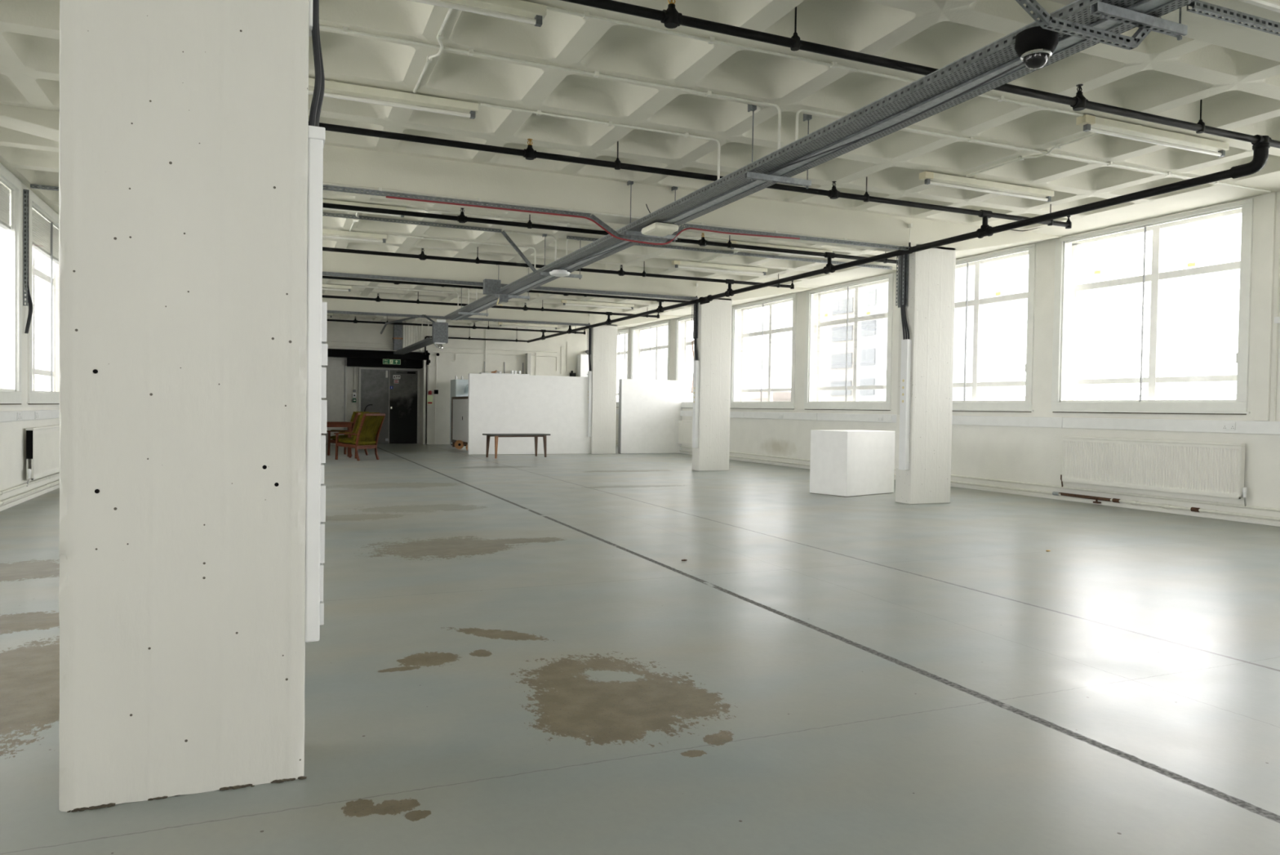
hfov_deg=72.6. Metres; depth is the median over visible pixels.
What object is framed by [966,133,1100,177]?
conduit
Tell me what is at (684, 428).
radiator
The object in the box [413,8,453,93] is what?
conduit
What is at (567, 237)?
channel
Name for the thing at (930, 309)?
concrete column
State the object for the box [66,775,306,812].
plaster
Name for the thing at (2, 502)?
pipe
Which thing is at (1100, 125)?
light
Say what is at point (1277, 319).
conduit
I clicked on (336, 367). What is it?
door
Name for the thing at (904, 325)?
cable
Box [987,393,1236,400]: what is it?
building
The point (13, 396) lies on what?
window
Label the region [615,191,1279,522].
wall
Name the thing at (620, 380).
batten
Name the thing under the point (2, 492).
pipe
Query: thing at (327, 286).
light
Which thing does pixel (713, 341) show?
concrete column
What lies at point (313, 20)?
cable
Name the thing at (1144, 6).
metal trunking
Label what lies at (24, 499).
baseboard
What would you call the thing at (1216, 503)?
pipe
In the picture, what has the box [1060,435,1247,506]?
radiator
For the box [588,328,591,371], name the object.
cable
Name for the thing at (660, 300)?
pipe
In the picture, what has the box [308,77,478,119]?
light
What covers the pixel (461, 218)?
pipe
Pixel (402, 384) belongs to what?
door
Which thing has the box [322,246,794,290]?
pipe
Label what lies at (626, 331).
window
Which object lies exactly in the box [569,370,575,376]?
pump
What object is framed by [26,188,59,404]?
window
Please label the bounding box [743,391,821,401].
building
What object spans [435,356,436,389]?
conduit
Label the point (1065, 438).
grille
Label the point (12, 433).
wall
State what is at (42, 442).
radiator
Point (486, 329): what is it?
conduit
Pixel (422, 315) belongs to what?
channel
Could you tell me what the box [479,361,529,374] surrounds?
wall shelf
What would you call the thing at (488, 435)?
bench
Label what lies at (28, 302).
channel
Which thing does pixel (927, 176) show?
light
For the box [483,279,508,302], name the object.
junction box
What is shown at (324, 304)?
cable trunking
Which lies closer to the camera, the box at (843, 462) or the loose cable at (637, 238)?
the loose cable at (637, 238)
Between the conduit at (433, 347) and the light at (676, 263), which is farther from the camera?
the conduit at (433, 347)
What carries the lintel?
attached to the wall at (464, 364)
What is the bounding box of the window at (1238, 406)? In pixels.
[1048,198,1253,414]
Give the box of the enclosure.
[431,319,448,348]
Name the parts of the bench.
leg, leg, leg, leg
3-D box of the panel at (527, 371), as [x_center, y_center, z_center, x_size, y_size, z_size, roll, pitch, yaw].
[-3.589,-2.014,27.951,0.110,0.720,0.250,0,1,-23]
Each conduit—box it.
[32,186,556,260]
[319,24,781,149]
[323,182,902,246]
[327,199,728,241]
[327,345,393,348]
[334,313,416,333]
[340,279,469,304]
[349,212,359,231]
[352,285,458,309]
[388,234,535,268]
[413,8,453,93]
[428,364,429,390]
[432,346,556,352]
[432,351,557,366]
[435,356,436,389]
[480,102,719,179]
[484,328,486,373]
[546,5,1083,116]
[560,346,561,373]
[565,237,897,270]
[702,249,741,262]
[795,109,1271,192]
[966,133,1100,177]
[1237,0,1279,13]
[1273,231,1279,421]
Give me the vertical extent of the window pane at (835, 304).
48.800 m
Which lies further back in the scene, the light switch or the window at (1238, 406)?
the light switch
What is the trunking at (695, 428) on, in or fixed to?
attached to the concrete column at (713, 341)
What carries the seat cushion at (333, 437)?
on the armchair at (356, 415)
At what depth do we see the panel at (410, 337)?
26.58 m
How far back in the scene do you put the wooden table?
19.59 m
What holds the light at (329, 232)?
attached to the ceiling
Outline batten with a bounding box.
[617,378,622,453]
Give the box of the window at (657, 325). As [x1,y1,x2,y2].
[630,320,670,380]
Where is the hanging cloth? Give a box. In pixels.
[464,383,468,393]
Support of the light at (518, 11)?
attached to the ceiling
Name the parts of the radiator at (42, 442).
panel, panel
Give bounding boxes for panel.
[402,322,425,351]
[524,352,530,375]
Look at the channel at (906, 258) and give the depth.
11.49 m
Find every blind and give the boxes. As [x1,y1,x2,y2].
[0,182,9,226]
[31,208,58,259]
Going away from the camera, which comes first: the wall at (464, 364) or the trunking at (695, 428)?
the trunking at (695, 428)
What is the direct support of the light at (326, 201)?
attached to the ceiling
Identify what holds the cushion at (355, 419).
on the armchair at (356, 415)
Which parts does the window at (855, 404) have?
meeting rail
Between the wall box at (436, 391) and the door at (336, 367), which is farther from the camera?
the wall box at (436, 391)
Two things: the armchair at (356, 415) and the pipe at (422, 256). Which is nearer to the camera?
the pipe at (422, 256)
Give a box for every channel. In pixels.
[22,189,32,333]
[30,184,537,272]
[322,271,697,300]
[327,310,590,325]
[380,314,425,333]
[566,235,892,269]
[586,328,591,354]
[691,302,698,338]
[895,253,909,307]
[1015,0,1161,49]
[1186,0,1279,35]
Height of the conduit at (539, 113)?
0.472 m
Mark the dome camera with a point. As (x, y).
(1034, 46)
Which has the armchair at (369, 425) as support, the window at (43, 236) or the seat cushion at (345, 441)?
the seat cushion at (345, 441)
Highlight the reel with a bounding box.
[453,440,463,448]
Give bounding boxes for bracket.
[457,287,488,316]
[494,264,529,300]
[540,233,582,279]
[624,180,677,241]
[744,104,812,188]
[1089,0,1187,40]
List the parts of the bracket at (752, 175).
threaded rod, threaded rod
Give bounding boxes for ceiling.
[0,0,1279,331]
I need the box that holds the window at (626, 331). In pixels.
[616,328,629,407]
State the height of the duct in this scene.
0.870 m
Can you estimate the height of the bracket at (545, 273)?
0.645 m
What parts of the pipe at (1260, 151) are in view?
hanger rod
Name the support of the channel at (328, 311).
attached to the ceiling
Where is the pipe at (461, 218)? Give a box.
[322,202,897,266]
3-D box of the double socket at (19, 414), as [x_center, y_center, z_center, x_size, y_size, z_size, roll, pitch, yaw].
[-7.039,-0.128,9.887,0.014,0.086,0.146,0,1,-23]
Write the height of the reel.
0.250 m
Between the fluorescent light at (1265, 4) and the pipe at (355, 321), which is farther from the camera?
the pipe at (355, 321)
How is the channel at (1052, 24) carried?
attached to the ceiling
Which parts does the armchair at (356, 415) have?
leg, armrest, leg, post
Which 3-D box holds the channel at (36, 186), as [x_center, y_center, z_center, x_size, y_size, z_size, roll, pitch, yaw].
[-4.320,-2.541,11.430,6.150,0.581,0.041,0,1,-23]
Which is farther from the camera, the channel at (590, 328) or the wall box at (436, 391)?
the wall box at (436, 391)
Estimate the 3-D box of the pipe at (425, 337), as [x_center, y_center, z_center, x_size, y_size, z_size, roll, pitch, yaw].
[-5.061,-2.705,27.225,3.275,0.990,0.065,0,1,-23]
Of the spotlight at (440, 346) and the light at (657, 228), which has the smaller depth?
the light at (657, 228)
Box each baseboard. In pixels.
[0,483,59,511]
[615,444,1279,526]
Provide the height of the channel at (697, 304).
0.740 m
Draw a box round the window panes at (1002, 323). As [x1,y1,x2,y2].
[858,255,1026,400]
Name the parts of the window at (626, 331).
meeting rail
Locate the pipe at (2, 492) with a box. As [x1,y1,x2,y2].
[0,471,59,494]
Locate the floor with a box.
[0,443,1279,854]
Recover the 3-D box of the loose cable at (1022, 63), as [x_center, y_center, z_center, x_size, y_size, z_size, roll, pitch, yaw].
[1.676,-2.066,5.979,0.106,0.047,2.801,0,1,-24]
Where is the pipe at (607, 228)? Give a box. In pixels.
[322,184,909,250]
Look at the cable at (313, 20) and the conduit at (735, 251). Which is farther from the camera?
the conduit at (735, 251)
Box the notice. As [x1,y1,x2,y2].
[426,395,432,404]
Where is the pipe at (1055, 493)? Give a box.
[615,442,1279,520]
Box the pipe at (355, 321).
[327,315,585,336]
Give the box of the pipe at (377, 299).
[322,293,659,319]
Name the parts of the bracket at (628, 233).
threaded rod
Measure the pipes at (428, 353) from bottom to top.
0.441 m
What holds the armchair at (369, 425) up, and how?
on the floor
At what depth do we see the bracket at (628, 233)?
9.77 m
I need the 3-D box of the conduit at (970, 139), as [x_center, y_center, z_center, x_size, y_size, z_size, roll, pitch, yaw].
[4.143,-2.416,8.471,6.181,0.472,0.040,0,1,-23]
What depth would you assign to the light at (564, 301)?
20.71 m
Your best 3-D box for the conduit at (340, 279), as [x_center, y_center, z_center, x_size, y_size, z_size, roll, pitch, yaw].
[-6.604,-2.765,17.224,6.471,0.472,0.040,0,1,-23]
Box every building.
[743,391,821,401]
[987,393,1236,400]
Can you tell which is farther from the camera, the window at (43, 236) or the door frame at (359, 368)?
the door frame at (359, 368)
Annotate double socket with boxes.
[17,412,21,419]
[34,411,38,418]
[877,415,883,420]
[1222,422,1235,430]
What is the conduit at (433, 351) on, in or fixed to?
attached to the wall at (464, 364)
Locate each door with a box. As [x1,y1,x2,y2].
[321,356,346,444]
[360,368,389,443]
[389,369,417,443]
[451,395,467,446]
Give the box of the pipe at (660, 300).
[322,275,687,307]
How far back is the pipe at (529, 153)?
8.35 m
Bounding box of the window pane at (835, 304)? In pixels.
[821,288,854,400]
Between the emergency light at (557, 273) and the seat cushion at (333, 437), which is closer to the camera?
the emergency light at (557, 273)
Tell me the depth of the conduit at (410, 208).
11.69 m
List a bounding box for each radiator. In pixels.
[26,424,59,486]
[678,420,692,444]
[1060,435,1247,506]
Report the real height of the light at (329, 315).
0.131 m
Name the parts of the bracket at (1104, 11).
threaded rod, threaded rod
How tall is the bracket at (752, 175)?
0.645 m
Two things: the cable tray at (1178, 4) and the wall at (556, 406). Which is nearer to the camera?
the cable tray at (1178, 4)
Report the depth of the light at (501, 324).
26.34 m
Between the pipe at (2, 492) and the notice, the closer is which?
the pipe at (2, 492)
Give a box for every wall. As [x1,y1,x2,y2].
[0,181,59,505]
[324,315,588,444]
[467,373,590,454]
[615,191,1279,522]
[620,378,682,453]
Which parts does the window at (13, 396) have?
blind rail, sliding sash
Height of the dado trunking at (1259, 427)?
0.148 m
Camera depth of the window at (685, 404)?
24.10 m
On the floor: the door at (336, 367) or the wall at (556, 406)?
the wall at (556, 406)
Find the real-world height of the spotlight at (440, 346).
0.140 m
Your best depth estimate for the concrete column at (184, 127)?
2.63 m
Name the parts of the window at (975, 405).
meeting rail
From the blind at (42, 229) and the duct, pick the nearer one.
the blind at (42, 229)
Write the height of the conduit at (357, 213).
0.051 m
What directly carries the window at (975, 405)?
in the wall at (1033, 455)
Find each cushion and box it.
[330,435,345,439]
[338,437,376,444]
[345,411,368,437]
[352,412,379,444]
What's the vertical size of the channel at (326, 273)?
0.075 m
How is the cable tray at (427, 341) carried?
attached to the lintel
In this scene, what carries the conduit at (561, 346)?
attached to the wall at (464, 364)
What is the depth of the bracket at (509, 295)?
15.47 m
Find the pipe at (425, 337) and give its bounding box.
[424,324,528,354]
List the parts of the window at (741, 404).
meeting rail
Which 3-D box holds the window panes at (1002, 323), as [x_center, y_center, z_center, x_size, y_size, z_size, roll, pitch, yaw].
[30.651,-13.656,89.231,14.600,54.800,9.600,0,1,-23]
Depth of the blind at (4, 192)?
9.72 m
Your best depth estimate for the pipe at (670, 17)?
5.66 m
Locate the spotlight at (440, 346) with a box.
[433,342,443,348]
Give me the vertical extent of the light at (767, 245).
0.131 m
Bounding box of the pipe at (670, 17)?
[560,0,1279,148]
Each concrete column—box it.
[58,0,309,811]
[588,323,617,453]
[692,297,732,471]
[895,244,955,504]
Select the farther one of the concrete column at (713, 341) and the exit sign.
the exit sign
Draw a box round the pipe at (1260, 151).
[527,135,1270,342]
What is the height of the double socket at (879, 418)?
0.086 m
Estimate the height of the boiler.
1.160 m
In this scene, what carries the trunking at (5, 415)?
attached to the wall at (12, 433)
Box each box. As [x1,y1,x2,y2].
[434,389,438,394]
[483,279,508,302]
[809,429,895,496]
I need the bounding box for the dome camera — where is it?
[1014,26,1058,69]
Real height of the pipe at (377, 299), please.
0.440 m
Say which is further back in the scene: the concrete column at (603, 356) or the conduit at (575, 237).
the concrete column at (603, 356)
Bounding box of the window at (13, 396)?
[0,163,22,404]
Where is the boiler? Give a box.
[577,350,588,377]
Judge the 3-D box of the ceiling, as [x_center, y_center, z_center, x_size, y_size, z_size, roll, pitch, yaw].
[-0.220,-2.832,10.374,13.830,0.890,38.590,0,1,-23]
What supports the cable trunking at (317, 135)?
attached to the concrete column at (184, 127)
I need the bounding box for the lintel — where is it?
[327,348,426,368]
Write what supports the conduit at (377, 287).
attached to the ceiling
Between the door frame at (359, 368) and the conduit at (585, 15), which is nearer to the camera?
the conduit at (585, 15)
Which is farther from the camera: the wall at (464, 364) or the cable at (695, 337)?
the wall at (464, 364)
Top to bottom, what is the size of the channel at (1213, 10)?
0.101 m
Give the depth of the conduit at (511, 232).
12.66 m
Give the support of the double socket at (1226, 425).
attached to the dado trunking at (1259, 427)
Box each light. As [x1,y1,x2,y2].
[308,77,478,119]
[322,199,405,217]
[322,228,386,243]
[322,284,351,291]
[327,312,332,317]
[407,0,546,26]
[497,322,557,328]
[549,269,569,276]
[560,299,634,309]
[641,222,679,236]
[671,260,767,275]
[726,240,832,258]
[919,171,1053,201]
[1075,114,1229,157]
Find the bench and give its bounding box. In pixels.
[482,433,550,457]
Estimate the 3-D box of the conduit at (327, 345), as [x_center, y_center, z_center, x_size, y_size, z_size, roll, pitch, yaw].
[-9.566,-2.412,25.518,6.300,0.024,0.024,0,1,-23]
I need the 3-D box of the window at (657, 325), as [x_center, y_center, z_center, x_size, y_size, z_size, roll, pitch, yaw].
[0.396,-1.828,25.924,0.325,2.484,2.950,0,1,-23]
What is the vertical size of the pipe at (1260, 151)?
0.430 m
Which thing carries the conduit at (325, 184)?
attached to the ceiling
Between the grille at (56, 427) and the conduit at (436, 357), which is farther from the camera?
the conduit at (436, 357)
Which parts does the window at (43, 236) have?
blind rail, meeting rail, frame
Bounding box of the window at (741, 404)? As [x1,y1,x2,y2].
[729,293,796,408]
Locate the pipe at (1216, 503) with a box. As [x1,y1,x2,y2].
[615,439,1279,511]
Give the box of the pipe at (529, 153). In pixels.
[319,122,1071,228]
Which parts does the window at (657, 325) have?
meeting rail, frame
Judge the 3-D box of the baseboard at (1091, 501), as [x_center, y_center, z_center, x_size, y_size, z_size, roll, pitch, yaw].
[5.980,1.003,12.350,0.030,0.045,36.590,0,1,-23]
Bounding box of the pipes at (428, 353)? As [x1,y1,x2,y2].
[426,350,430,364]
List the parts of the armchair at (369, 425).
leg, armrest, rail, post, rail, rail, post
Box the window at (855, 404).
[802,273,893,410]
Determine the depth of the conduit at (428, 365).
26.84 m
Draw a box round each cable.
[308,0,324,126]
[567,238,638,265]
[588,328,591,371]
[693,303,697,360]
[768,62,1023,173]
[900,253,909,339]
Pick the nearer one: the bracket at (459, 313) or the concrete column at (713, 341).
the concrete column at (713, 341)
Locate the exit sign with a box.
[382,359,400,364]
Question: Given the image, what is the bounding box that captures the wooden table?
[320,421,354,457]
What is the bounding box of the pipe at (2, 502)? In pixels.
[0,480,59,505]
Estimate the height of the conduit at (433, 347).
0.024 m
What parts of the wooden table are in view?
leg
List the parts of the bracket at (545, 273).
threaded rod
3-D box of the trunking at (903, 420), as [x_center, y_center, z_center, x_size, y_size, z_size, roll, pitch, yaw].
[3.461,-0.300,11.511,0.078,1.710,0.240,0,1,-23]
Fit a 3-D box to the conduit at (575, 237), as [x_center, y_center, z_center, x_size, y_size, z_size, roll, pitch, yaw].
[1.749,-2.573,14.112,6.181,0.472,0.040,0,1,-23]
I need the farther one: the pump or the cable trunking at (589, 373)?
the pump
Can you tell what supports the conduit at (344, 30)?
attached to the ceiling
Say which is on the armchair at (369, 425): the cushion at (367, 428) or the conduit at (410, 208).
the cushion at (367, 428)
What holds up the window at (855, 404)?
in the wall at (1033, 455)
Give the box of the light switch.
[352,393,355,402]
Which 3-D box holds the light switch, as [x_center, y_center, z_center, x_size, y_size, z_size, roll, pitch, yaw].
[-8.772,-0.902,26.755,0.074,0.252,0.060,0,1,-23]
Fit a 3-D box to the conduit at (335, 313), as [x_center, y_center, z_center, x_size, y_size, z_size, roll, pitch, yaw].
[-7.467,-2.937,24.611,2.251,0.472,0.040,0,1,-23]
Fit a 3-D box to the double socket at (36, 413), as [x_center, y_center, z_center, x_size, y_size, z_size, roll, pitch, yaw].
[-7.352,-0.148,10.623,0.014,0.086,0.146,0,1,-23]
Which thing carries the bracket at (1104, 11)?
hanging from the ceiling
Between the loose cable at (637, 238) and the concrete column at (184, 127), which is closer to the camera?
the concrete column at (184, 127)
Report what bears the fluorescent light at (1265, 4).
attached to the ceiling
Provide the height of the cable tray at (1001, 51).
0.059 m
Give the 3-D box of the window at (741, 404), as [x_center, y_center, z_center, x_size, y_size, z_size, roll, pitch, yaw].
[2.898,-1.664,20.026,0.325,2.484,2.910,0,1,-23]
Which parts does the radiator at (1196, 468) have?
panel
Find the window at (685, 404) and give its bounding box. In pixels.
[674,315,693,408]
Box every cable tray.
[393,336,433,354]
[443,0,1142,319]
[459,0,1198,319]
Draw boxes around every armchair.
[326,411,368,456]
[333,412,385,460]
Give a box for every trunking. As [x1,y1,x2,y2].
[0,408,59,422]
[305,125,325,641]
[320,302,327,624]
[451,0,1177,319]
[587,371,591,436]
[616,408,1279,434]
[691,360,699,448]
[895,338,911,470]
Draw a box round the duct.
[392,320,403,350]
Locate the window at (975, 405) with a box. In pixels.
[951,244,1035,412]
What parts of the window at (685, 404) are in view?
frame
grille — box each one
[26,424,59,430]
[1062,435,1245,445]
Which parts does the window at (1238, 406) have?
meeting rail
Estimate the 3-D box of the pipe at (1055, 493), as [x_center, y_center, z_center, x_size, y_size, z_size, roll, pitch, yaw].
[5.916,0.958,12.425,0.090,0.090,36.200,0,1,-23]
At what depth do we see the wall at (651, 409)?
23.44 m
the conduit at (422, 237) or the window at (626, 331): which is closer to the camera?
the conduit at (422, 237)
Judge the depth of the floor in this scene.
3.98 m
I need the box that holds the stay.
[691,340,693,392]
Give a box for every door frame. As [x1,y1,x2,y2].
[358,367,420,443]
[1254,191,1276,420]
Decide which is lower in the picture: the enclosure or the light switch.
the light switch

